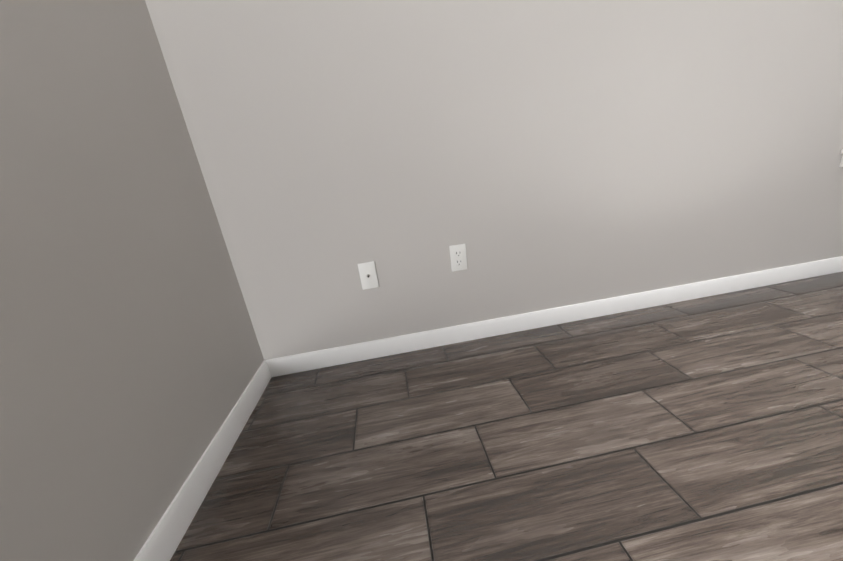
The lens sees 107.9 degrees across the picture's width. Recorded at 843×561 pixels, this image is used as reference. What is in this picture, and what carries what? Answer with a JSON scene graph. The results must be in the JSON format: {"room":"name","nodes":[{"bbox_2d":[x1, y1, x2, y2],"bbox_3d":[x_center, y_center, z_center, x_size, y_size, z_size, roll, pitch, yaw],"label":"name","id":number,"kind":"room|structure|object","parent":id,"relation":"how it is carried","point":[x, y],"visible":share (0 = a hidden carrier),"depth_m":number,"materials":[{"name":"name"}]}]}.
{"room":"empty room","nodes":[
{"label":"empty room","id":0,"kind":"room"},
{"bbox_2d":[0,0,263,560],"bbox_3d":[-0.681,-0.328,-0.772,0.150,2.740,3.600,-9,18,-5],"label":"wall","id":1,"kind":"structure","parent":0,"point":[131,359],"depth_m":0.65,"materials":[{"name":"paint"}]},
{"bbox_2d":[134,360,273,560],"bbox_3d":[-0.432,0.911,-0.353,0.014,0.082,3.540,-9,18,-5],"label":"baseboard","id":2,"kind":"structure","parent":1,"relation":"attached to","point":[163,541],"depth_m":0.83,"materials":[{"name":"paint"}]},
{"bbox_2d":[145,0,842,359],"bbox_3d":[1.401,-1.261,1.215,4.900,2.740,0.150,-9,18,-5],"label":"wall","id":3,"kind":"structure","parent":0,"point":[537,154],"depth_m":1.23,"materials":[{"name":"paint"}]},
{"bbox_2d":[358,261,378,289],"bbox_3d":[-0.222,-0.019,1.281,0.070,0.115,0.018,-9,18,-5],"label":"outlet","id":4,"kind":"object","parent":3,"relation":"attached to","point":[368,275],"visible":1,"depth_m":1.28,"materials":[{"name":"white plastic"}]},
{"bbox_2d":[449,243,466,271],"bbox_3d":[0.159,-0.097,1.315,0.070,0.115,0.008,-9,18,-5],"label":"electrical outlet","id":5,"kind":"object","parent":3,"relation":"attached to","point":[458,257],"visible":1,"depth_m":1.31,"materials":[{"name":"white plastic"}]},
{"bbox_2d":[268,256,842,376],"bbox_3d":[1.188,0.080,1.513,3.800,0.082,0.014,-9,18,-5],"label":"baseboard","id":6,"kind":"structure","parent":3,"relation":"attached to","point":[285,365],"depth_m":1.45,"materials":[{"name":"paint"}]},
{"bbox_2d":[839,149,842,166],"bbox_3d":[2.406,-0.653,1.496,0.960,0.080,0.120,-9,18,-5],"label":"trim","id":7,"kind":"structure","parent":3,"relation":"attached to","point":[841,163],"depth_m":1.43,"materials":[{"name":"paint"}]},
{"bbox_2d":[170,272,842,560],"bbox_3d":[1.833,0.626,-0.120,4.900,0.100,3.900,-9,18,-5],"label":"floor","id":8,"kind":"structure","parent":0,"point":[709,428],"depth_m":0.84,"materials":[{"name":"brown wood"}]}
]}

